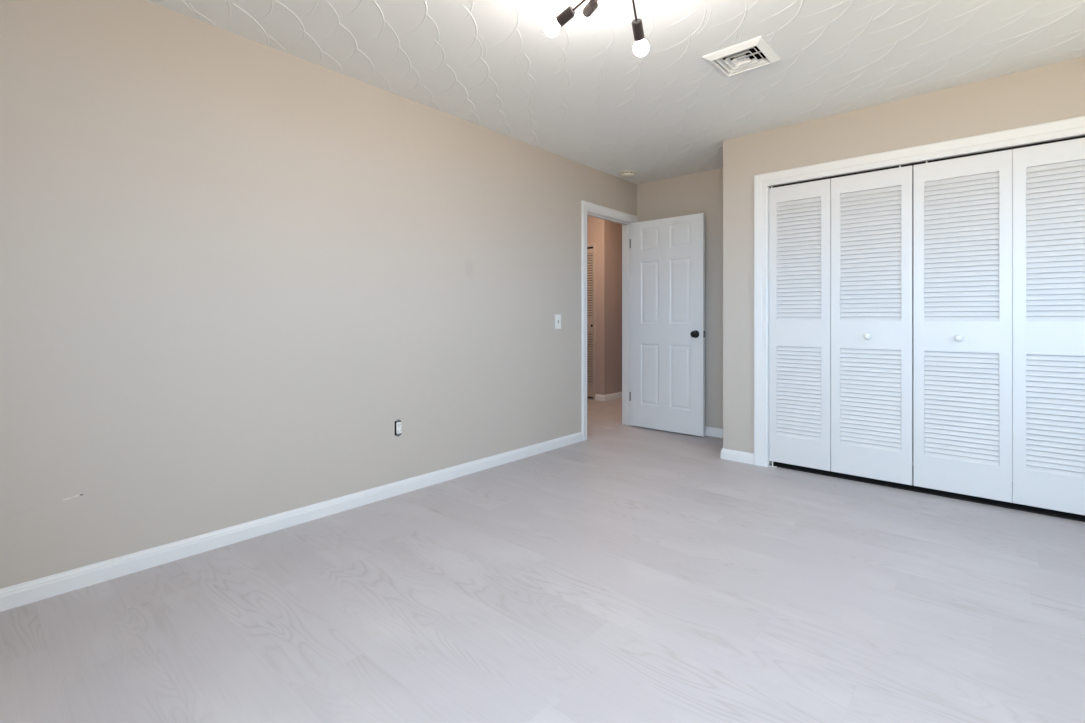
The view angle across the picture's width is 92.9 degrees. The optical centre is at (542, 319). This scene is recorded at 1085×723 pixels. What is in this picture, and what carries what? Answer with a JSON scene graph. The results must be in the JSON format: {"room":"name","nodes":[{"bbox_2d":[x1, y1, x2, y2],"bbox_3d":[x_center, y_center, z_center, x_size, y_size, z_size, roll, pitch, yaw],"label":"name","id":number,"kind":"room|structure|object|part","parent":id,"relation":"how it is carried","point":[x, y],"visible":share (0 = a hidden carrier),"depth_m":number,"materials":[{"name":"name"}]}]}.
{"room":"empty bedroom","nodes":[
{"label":"empty bedroom","id":0,"kind":"room"},
{"bbox_2d":[0,0,636,588],"bbox_3d":[0.139,-0.152,4.404,0.115,2.440,8.400,0,0,41],"label":"wall","id":1,"kind":"structure","parent":0,"point":[231,264],"depth_m":2.48,"materials":[{"name":"beige paint"}]},
{"bbox_2d":[0,432,582,611],"bbox_3d":[-1.086,1.028,2.912,0.014,0.079,4.342,0,0,41],"label":"baseboard","id":2,"kind":"structure","parent":1,"relation":"attached to","point":[35,590],"depth_m":2.46,"materials":[{"name":"white paint"}]},
{"bbox_2d":[395,419,401,436],"bbox_3d":[-0.898,0.663,3.167,0.061,0.106,0.047,0,0,41],"label":"wall outlet","id":3,"kind":"object","parent":1,"relation":"attached to","point":[398,425],"visible":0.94,"depth_m":3.15,"materials":[{"name":"plastic"}]},
{"bbox_2d":[555,314,560,328],"bbox_3d":[0.134,0.018,4.296,0.019,0.120,0.074,0,0,41],"label":"light switch","id":4,"kind":"object","parent":1,"relation":"attached to","point":[557,316],"visible":1,"depth_m":4.29,"materials":[{"name":"white plastic"}]},
{"bbox_2d":[581,200,637,440],"bbox_3d":[0.606,0.010,4.935,0.153,2.116,0.930,0,0,41],"label":"door frame","id":5,"kind":"structure","parent":1,"relation":"attached to","point":[587,208],"depth_m":5.07,"materials":[{"name":"white paint"}]},
{"bbox_3d":[0.556,0.010,4.979,0.018,2.116,0.930,0,0,41],"label":"hall casing","id":6,"kind":"part","parent":5,"relation":"part of","materials":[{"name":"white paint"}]},
{"bbox_2d":[629,213,705,436],"bbox_3d":[1.165,0.048,4.921,0.809,2.016,0.161,0,0,41],"label":"door","id":7,"kind":"structure","parent":1,"relation":"in","point":[667,393],"depth_m":4.88,"materials":[{"name":"white paint"}]},
{"bbox_3d":[1.371,0.133,4.669,0.058,0.058,0.054,0,0,41],"label":"knob","id":8,"kind":"part","parent":7,"relation":"part of","materials":[{"name":"black metal"}]},
{"bbox_2d":[0,397,1084,722],"bbox_3d":[0.380,1.068,4.219,7.400,0.001,8.666,0,0,41],"label":"floor","id":9,"kind":"structure","parent":0,"point":[623,573],"depth_m":1.87,"materials":[{"name":"grey wood"}]},
{"bbox_2d":[587,217,621,394],"bbox_3d":[0.585,-0.152,8.282,2.345,2.440,1.985,0,0,41],"label":"wall","id":10,"kind":"structure","parent":0,"point":[607,235],"depth_m":6.85,"materials":[{"name":"paint"}]},
{"bbox_2d":[587,247,592,397],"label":"door","id":11,"kind":"structure","parent":10,"relation":"in","point":[589,318],"depth_m":6.94,"materials":[{"name":"beige paint"}]},
{"bbox_3d":[0.544,-0.457,7.031,0.364,0.864,0.024,0,0,41],"label":"louver panel","id":12,"kind":"part","parent":11,"relation":"part of","materials":[{"name":"beige paint"}]},
{"bbox_3d":[0.544,0.518,7.031,0.364,0.695,0.024,0,0,41],"label":"louver panel","id":13,"kind":"part","parent":11,"relation":"part of","materials":[{"name":"beige paint"}]},
{"bbox_2d":[587,243,595,399],"bbox_3d":[0.328,0.029,7.175,0.995,2.078,0.018,0,0,41],"label":"door frame","id":14,"kind":"structure","parent":10,"relation":"attached to","point":[594,244],"depth_m":6.85,"materials":[{"name":"beige paint"}]},
{"bbox_2d":[595,392,621,400],"bbox_3d":[1.382,1.028,7.506,0.151,0.079,1.899,0,0,41],"label":"baseboard","id":15,"kind":"structure","parent":10,"relation":"attached to","point":[617,395],"depth_m":6.83,"materials":[{"name":"white paint"}]},
{"bbox_2d":[146,0,1084,217],"bbox_3d":[0.367,-1.410,4.204,7.400,0.084,8.400,0,0,41],"label":"ceiling","id":16,"kind":"structure","parent":0,"point":[583,95],"depth_m":2.68,"materials":[{"name":"paint"}]},
{"bbox_2d":[544,0,597,36],"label":"ceiling light","id":17,"kind":"object","parent":16,"relation":"hanging from","point":[567,14],"depth_m":1.97,"materials":[{"name":"brown metal"}]},
{"bbox_3d":[0.040,-1.119,1.979,0.070,0.060,0.060,0,0,41],"label":"bulb","id":18,"kind":"part","parent":17,"relation":"part of","materials":[{"name":"white glass"}]},
{"bbox_2d":[556,6,575,26],"bbox_3d":[0.088,-1.142,1.944,0.076,0.058,0.039,0,0,37],"label":"socket","id":19,"kind":"object","parent":17,"relation":"attached to","point":[569,12],"depth_m":1.93,"materials":[{"name":"brown metal"}]},
{"bbox_3d":[0.194,-1.189,1.865,0.210,0.082,0.008,0,0,37],"label":"rod","id":20,"kind":"part","parent":17,"relation":"part of","materials":[{"name":"metal"}]},
{"bbox_3d":[0.165,-1.229,2.101,0.070,0.060,0.060,0,0,41],"label":"bulb","id":21,"kind":"part","parent":17,"relation":"part of","materials":[{"name":"white glass"}]},
{"bbox_2d":[582,0,597,17],"bbox_3d":[0.188,-1.230,2.042,0.039,0.040,0.068,0,0,-23],"label":"socket","id":22,"kind":"object","parent":17,"relation":"attached to","point":[592,5],"depth_m":2.02,"materials":[{"name":"brown metal"}]},
{"bbox_2d":[619,170,635,177],"bbox_3d":[0.798,-1.352,4.824,0.156,0.041,0.156,0,0,41],"label":"smoke detector","id":23,"kind":"object","parent":16,"relation":"attached to","point":[628,173],"visible":1,"depth_m":4.78,"materials":[{"name":"beige plastic"}]},
{"bbox_3d":[0.798,-1.368,4.824,0.156,0.009,0.156,0,0,41],"label":"mounting plate","id":24,"kind":"part","parent":23,"relation":"part of","materials":[{"name":"beige plastic"}]},
{"bbox_2d":[632,0,648,56],"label":"ceiling light","id":25,"kind":"object","parent":16,"relation":"hanging from","point":[641,47],"depth_m":1.96,"materials":[{"name":"brown metal"}]},
{"bbox_3d":[0.326,-1.167,1.869,0.008,0.112,0.141,0,0,23],"label":"rod","id":26,"kind":"part","parent":25,"relation":"part of","materials":[{"name":"metal"}]},
{"bbox_2d":[632,18,644,41],"bbox_3d":[0.362,-1.095,1.954,0.039,0.070,0.075,0,0,23],"label":"socket","id":27,"kind":"object","parent":25,"relation":"attached to","point":[637,26],"depth_m":1.94,"materials":[{"name":"brown metal"}]},
{"bbox_3d":[0.380,-1.056,2.000,0.060,0.064,0.067,0,0,41],"label":"bulb","id":28,"kind":"part","parent":25,"relation":"part of","materials":[{"name":"white glass"}]},
{"bbox_2d":[702,36,780,77],"bbox_3d":[1.044,-1.431,2.706,0.300,0.162,0.300,0,0,41],"label":"ceiling vent","id":29,"kind":"object","parent":16,"relation":"in","point":[750,54],"visible":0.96,"depth_m":2.70,"materials":[{"name":"white metal"}]},
{"bbox_2d":[637,168,722,428],"bbox_3d":[2.459,-0.152,4.006,3.895,2.440,0.110,0,0,41],"label":"wall","id":30,"kind":"structure","parent":0,"point":[700,192],"depth_m":4.76,"materials":[{"name":"beige paint"}]},
{"bbox_2d":[705,426,722,437],"bbox_3d":[1.397,1.028,4.857,1.136,0.079,0.014,0,0,41],"label":"baseboard","id":31,"kind":"structure","parent":30,"relation":"attached to","point":[709,431],"depth_m":4.71,"materials":[{"name":"white paint"}]},
{"bbox_2d":[723,57,1084,452],"bbox_3d":[2.636,-0.152,3.321,2.724,2.440,0.686,0,0,41],"label":"wall","id":32,"kind":"structure","parent":0,"point":[1053,92],"depth_m":3.48,"materials":[{"name":"beige paint"}]},
{"bbox_2d":[721,448,753,464],"bbox_3d":[1.692,1.028,4.141,0.250,0.079,0.699,0,0,41],"label":"baseboard","id":33,"kind":"structure","parent":32,"relation":"attached to","point":[733,455],"depth_m":3.88,"materials":[{"name":"white paint"}]},
{"bbox_2d":[769,165,912,484],"bbox_3d":[1.962,0.051,3.466,0.851,2.034,0.062,0,0,41],"label":"door","id":34,"kind":"structure","parent":32,"relation":"in","point":[841,248],"depth_m":3.44,"materials":[{"name":"white paint"}]},
{"bbox_3d":[1.802,-0.416,3.629,0.288,0.851,0.020,0,0,41],"label":"louver panel","id":35,"kind":"part","parent":34,"relation":"part of","materials":[{"name":"white paint"}]},
{"bbox_3d":[1.802,0.512,3.629,0.288,0.640,0.020,0,0,41],"label":"louver panel","id":36,"kind":"part","parent":34,"relation":"part of","materials":[{"name":"white paint"}]},
{"bbox_3d":[2.098,0.108,3.329,0.043,0.043,0.035,0,0,41],"label":"knob","id":37,"kind":"part","parent":34,"relation":"part of","materials":[{"name":"white plastic"}]},
{"bbox_3d":[2.124,-0.416,3.346,0.336,0.851,0.020,0,0,41],"label":"louver panel","id":38,"kind":"part","parent":34,"relation":"part of","materials":[{"name":"white paint"}]},
{"bbox_3d":[2.124,0.512,3.346,0.336,0.640,0.020,0,0,41],"label":"louver panel","id":39,"kind":"part","parent":34,"relation":"part of","materials":[{"name":"white paint"}]},
{"bbox_2d":[754,116,1084,466],"bbox_3d":[2.330,0.004,3.197,1.954,2.127,0.135,0,0,41],"label":"door frame","id":40,"kind":"structure","parent":32,"relation":"attached to","point":[1071,128],"depth_m":3.56,"materials":[{"name":"white paint"}]},
{"bbox_2d":[913,138,1084,514],"bbox_3d":[2.625,0.029,2.884,0.901,1.992,0.062,0,0,41],"label":"door","id":41,"kind":"structure","parent":32,"relation":"in","point":[999,237],"depth_m":2.92,"materials":[{"name":"white paint"}]},
{"bbox_3d":[2.442,0.109,3.026,0.043,0.043,0.035,0,0,41],"label":"knob","id":42,"kind":"part","parent":41,"relation":"part of","materials":[{"name":"white plastic"}]},
{"bbox_3d":[2.466,-0.416,3.045,0.342,0.851,0.020,0,0,41],"label":"louver panel","id":43,"kind":"part","parent":41,"relation":"part of","materials":[{"name":"white paint"}]},
{"bbox_3d":[2.466,0.512,3.045,0.342,0.640,0.020,0,0,41],"label":"louver panel","id":44,"kind":"part","parent":41,"relation":"part of","materials":[{"name":"white paint"}]},
{"bbox_3d":[2.806,-0.416,2.747,0.337,0.851,0.020,0,0,41],"label":"louver panel","id":45,"kind":"part","parent":41,"relation":"part of","materials":[{"name":"white paint"}]},
{"bbox_3d":[2.806,0.512,2.747,0.337,0.640,0.020,0,0,41],"label":"louver panel","id":46,"kind":"part","parent":41,"relation":"part of","materials":[{"name":"white paint"}]},
{"bbox_2d":[770,461,1084,521],"bbox_3d":[2.691,1.064,3.296,2.607,0.006,0.651,0,0,41],"label":"floor","id":47,"kind":"structure","parent":0,"point":[1026,508],"depth_m":3.15,"materials":[{"name":"carpet"}]}
]}

